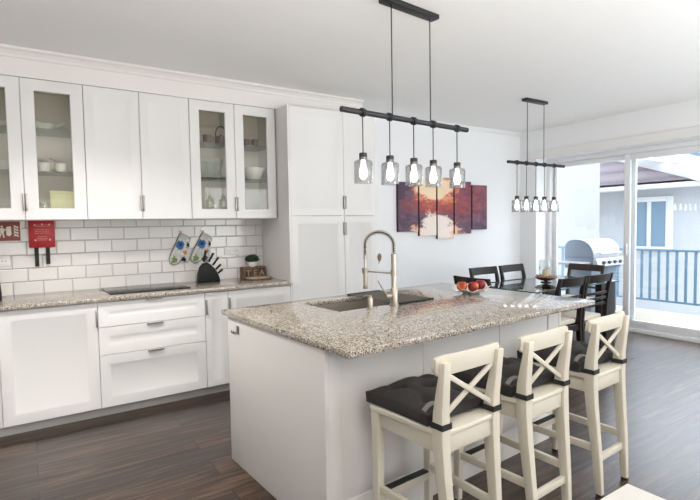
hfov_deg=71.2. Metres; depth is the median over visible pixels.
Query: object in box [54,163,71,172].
cup
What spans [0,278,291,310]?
countertop
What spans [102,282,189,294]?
induction hob
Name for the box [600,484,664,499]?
side table
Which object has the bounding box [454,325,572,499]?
bar stool
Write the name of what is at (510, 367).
seat cushion
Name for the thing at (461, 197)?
canvas
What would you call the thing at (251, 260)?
potted plant
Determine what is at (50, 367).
base cabinet
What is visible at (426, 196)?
canvas
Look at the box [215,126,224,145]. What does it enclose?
copper pot
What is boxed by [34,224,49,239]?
print
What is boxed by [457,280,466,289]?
apple
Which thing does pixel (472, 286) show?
apple
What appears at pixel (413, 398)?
seat cushion
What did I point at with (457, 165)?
socket
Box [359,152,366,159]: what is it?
socket
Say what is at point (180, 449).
floor
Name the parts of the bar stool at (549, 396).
leg, leg, seat, leg, rail, leg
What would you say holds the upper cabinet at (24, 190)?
attached to the wall at (483, 156)
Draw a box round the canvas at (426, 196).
[417,179,435,235]
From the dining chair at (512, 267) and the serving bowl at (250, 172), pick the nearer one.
the serving bowl at (250, 172)
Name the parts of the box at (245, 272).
letter panel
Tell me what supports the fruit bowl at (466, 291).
on the island countertop at (350, 334)
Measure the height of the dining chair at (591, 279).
0.900 m
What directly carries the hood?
attached to the gas grill
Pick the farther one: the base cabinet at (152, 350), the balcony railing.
the balcony railing
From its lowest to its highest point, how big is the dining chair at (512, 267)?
0.900 m
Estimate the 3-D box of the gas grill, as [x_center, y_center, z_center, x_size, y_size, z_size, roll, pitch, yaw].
[3.719,0.419,7.406,1.330,1.167,0.550,-3,4,-33]
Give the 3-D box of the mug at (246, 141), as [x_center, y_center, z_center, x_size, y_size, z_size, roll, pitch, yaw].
[-0.984,-1.010,4.614,0.072,0.072,0.071,-2,3,-18]
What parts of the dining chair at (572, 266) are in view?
post, seat, rail, post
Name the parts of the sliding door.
fixed sash, sliding sash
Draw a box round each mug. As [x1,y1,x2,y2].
[203,134,212,143]
[244,139,249,146]
[251,139,258,146]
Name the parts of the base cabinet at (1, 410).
door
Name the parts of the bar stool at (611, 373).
leg, seat, leg, rail, leg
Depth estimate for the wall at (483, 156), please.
5.80 m
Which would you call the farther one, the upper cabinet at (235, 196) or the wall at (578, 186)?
the wall at (578, 186)
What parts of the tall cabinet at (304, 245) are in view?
panel, door, door, handle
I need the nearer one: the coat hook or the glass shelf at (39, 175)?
the coat hook
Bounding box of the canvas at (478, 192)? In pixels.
[471,185,486,229]
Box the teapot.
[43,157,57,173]
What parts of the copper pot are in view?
pot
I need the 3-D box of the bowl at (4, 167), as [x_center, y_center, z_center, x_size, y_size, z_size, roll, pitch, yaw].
[-2.546,-0.620,3.617,0.150,0.075,0.148,-2,3,-16]
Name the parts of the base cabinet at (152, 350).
drawer, drawer, drawer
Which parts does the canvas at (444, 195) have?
stretcher frame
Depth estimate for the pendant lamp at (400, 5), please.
2.91 m
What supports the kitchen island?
on the floor at (180, 449)
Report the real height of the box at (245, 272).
0.108 m
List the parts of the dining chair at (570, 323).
post, seat, rail, post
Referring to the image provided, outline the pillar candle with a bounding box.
[542,270,548,276]
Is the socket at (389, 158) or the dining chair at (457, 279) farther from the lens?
the dining chair at (457, 279)
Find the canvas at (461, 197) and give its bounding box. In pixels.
[453,181,470,233]
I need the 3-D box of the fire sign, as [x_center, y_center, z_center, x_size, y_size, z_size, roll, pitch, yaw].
[-2.655,-0.146,3.790,0.180,0.166,0.005,-3,4,-33]
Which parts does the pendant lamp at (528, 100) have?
bulb, bulb, bulb, bulb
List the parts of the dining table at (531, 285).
leg, glass, leg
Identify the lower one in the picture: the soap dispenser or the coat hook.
the coat hook
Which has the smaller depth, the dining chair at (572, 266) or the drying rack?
the drying rack
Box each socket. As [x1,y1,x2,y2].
[0,256,9,266]
[224,246,239,254]
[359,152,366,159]
[386,155,393,162]
[410,158,417,164]
[430,160,436,166]
[454,162,460,168]
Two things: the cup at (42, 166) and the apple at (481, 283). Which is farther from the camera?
the cup at (42, 166)
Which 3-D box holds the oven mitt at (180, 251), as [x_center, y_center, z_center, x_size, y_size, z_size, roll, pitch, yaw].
[-1.569,-0.020,4.500,0.202,0.316,0.026,-3,4,-33]
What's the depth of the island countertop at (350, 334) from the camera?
2.69 m
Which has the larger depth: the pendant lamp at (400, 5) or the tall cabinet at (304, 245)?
the tall cabinet at (304, 245)
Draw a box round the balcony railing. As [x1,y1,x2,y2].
[558,246,699,305]
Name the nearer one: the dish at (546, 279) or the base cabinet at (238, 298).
the base cabinet at (238, 298)
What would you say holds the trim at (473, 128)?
attached to the wall at (483, 156)
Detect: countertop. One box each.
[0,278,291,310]
[222,283,594,358]
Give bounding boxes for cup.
[37,162,53,171]
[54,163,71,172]
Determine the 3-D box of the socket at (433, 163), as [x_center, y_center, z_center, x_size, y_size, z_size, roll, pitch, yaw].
[0.526,-0.548,3.084,0.046,0.038,0.046,-3,4,-33]
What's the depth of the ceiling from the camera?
3.55 m
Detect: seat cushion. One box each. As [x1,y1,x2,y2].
[366,374,501,431]
[451,357,569,400]
[517,340,626,374]
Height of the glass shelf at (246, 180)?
0.006 m
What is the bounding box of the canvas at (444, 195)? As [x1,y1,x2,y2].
[436,177,453,238]
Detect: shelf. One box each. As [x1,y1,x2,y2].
[38,174,72,176]
[201,178,225,181]
[245,179,266,182]
[558,261,589,264]
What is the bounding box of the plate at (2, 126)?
[0,124,6,129]
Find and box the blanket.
[28,221,55,266]
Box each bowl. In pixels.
[0,160,8,171]
[244,167,263,178]
[452,283,490,293]
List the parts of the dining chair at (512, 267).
post, rail, post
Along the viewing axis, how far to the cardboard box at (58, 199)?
3.75 m
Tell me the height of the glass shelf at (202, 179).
0.006 m
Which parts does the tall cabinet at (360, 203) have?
door, door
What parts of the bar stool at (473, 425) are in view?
leg, leg, seat, leg, rail, leg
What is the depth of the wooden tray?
4.70 m
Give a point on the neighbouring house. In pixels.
(668, 193)
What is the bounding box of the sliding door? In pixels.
[546,139,699,342]
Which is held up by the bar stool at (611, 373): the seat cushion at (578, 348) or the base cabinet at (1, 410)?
the seat cushion at (578, 348)
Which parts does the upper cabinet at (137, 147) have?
door, underside panel, handle, handle, door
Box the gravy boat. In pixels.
[35,121,64,131]
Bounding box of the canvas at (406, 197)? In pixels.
[396,182,417,231]
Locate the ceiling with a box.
[0,0,699,132]
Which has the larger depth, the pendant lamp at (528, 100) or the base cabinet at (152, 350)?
the pendant lamp at (528, 100)
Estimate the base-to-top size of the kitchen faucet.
0.472 m
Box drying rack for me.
[347,290,433,304]
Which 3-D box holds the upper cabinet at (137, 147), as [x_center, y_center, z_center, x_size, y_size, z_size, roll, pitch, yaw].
[-1.793,-0.766,4.100,0.792,1.022,0.411,-3,4,-33]
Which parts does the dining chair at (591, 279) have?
seat, post, rail, post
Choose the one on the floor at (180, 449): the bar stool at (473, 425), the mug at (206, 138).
the bar stool at (473, 425)
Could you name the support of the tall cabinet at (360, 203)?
on the floor at (180, 449)
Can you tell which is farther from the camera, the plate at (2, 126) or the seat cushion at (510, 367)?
the plate at (2, 126)
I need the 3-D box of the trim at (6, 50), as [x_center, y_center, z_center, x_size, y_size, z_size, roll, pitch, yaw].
[-1.610,-1.437,3.944,4.190,0.068,0.054,-3,4,-33]
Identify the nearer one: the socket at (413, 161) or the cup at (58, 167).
the socket at (413, 161)
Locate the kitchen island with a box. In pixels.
[228,312,560,499]
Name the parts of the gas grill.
control panel, hood handle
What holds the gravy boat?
on the upper cabinet at (24, 190)
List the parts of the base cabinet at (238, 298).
door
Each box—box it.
[49,191,73,207]
[240,266,265,278]
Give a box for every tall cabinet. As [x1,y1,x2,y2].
[262,104,345,300]
[342,112,376,294]
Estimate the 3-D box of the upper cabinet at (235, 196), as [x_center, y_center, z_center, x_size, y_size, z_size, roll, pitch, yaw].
[-1.131,-0.800,4.539,0.796,1.022,0.411,-3,4,-33]
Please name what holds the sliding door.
attached to the wall at (685, 114)
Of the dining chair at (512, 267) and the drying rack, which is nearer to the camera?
the drying rack
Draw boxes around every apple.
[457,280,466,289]
[468,280,478,291]
[476,279,485,289]
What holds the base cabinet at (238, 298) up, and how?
on the floor at (180, 449)
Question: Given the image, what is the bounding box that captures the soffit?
[0,56,359,111]
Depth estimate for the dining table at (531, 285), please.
5.36 m
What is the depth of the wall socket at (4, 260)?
3.78 m
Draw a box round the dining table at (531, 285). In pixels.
[491,275,618,347]
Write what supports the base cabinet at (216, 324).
on the floor at (180, 449)
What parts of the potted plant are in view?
pot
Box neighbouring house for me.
[599,152,699,315]
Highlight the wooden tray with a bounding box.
[246,276,271,279]
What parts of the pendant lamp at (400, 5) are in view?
bulb, bulb, bulb, bulb, bulb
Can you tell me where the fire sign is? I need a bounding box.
[0,221,21,241]
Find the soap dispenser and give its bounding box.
[363,295,373,308]
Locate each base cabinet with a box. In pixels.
[0,302,100,435]
[0,373,3,436]
[97,293,206,415]
[204,291,229,394]
[227,285,290,389]
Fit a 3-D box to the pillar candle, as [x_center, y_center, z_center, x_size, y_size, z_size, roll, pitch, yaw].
[2.178,0.266,5.433,0.072,0.109,0.072,-3,4,-33]
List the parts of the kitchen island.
panel, corner post, panel, panel, panel, corner post, panel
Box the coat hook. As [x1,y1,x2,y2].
[231,326,238,334]
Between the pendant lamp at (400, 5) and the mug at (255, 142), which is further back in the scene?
the mug at (255, 142)
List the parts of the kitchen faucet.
holder arm, lever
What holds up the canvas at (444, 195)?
attached to the wall at (483, 156)
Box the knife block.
[196,262,219,282]
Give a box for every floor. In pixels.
[0,329,699,499]
[615,305,699,328]
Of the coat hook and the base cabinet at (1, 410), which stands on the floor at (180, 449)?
the base cabinet at (1, 410)
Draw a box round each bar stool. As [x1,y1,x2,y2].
[370,342,503,499]
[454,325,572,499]
[532,311,629,497]
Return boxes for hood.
[581,238,619,257]
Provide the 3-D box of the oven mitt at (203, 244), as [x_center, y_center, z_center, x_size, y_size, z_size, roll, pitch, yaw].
[-1.403,-0.033,4.610,0.211,0.311,0.026,-3,4,-33]
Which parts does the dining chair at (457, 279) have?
rail, post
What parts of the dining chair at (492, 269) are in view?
post, rail, post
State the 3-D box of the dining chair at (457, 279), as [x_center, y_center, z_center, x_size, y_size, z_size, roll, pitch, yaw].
[1.334,0.699,4.782,0.482,0.900,0.442,-3,4,-33]
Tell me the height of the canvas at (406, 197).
0.605 m
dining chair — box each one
[453,275,491,287]
[469,266,499,288]
[499,264,525,281]
[554,275,587,341]
[561,263,604,309]
[561,272,613,350]
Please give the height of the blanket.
0.372 m
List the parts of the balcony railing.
rail, rail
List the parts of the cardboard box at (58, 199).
lid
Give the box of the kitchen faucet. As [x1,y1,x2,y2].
[362,230,398,305]
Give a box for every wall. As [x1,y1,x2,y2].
[0,118,519,295]
[520,99,699,293]
[558,163,599,294]
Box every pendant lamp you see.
[339,0,468,188]
[507,98,564,211]
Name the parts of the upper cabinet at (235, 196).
door, underside panel, door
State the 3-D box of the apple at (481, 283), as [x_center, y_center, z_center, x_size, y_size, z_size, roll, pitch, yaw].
[0.954,0.250,3.572,0.077,0.082,0.077,-1,3,-4]
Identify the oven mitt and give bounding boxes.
[169,231,189,264]
[190,231,211,262]
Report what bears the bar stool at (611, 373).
on the floor at (180, 449)
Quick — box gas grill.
[558,238,622,312]
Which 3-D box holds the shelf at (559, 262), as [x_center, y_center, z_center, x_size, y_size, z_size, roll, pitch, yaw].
[3.255,0.190,7.154,0.299,0.035,0.380,-3,4,-33]
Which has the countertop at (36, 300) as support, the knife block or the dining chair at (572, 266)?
the knife block
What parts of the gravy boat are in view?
handle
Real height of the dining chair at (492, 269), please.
0.900 m
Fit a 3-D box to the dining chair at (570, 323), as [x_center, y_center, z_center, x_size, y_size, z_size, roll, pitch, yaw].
[1.949,0.693,4.699,0.442,0.900,0.482,-3,4,-35]
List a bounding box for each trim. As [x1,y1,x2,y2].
[0,43,363,107]
[374,116,522,136]
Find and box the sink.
[316,299,389,311]
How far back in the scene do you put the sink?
3.44 m
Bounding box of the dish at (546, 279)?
[535,274,556,282]
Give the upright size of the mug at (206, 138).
0.075 m
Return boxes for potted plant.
[245,254,259,266]
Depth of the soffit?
3.95 m
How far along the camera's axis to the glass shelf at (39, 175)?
3.93 m
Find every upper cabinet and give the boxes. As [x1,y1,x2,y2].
[0,75,87,220]
[82,85,191,219]
[184,99,276,219]
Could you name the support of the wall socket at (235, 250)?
attached to the wall at (483, 156)
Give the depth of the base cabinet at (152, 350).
3.83 m
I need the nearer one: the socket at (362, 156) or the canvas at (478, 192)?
the socket at (362, 156)
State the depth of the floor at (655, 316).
7.20 m

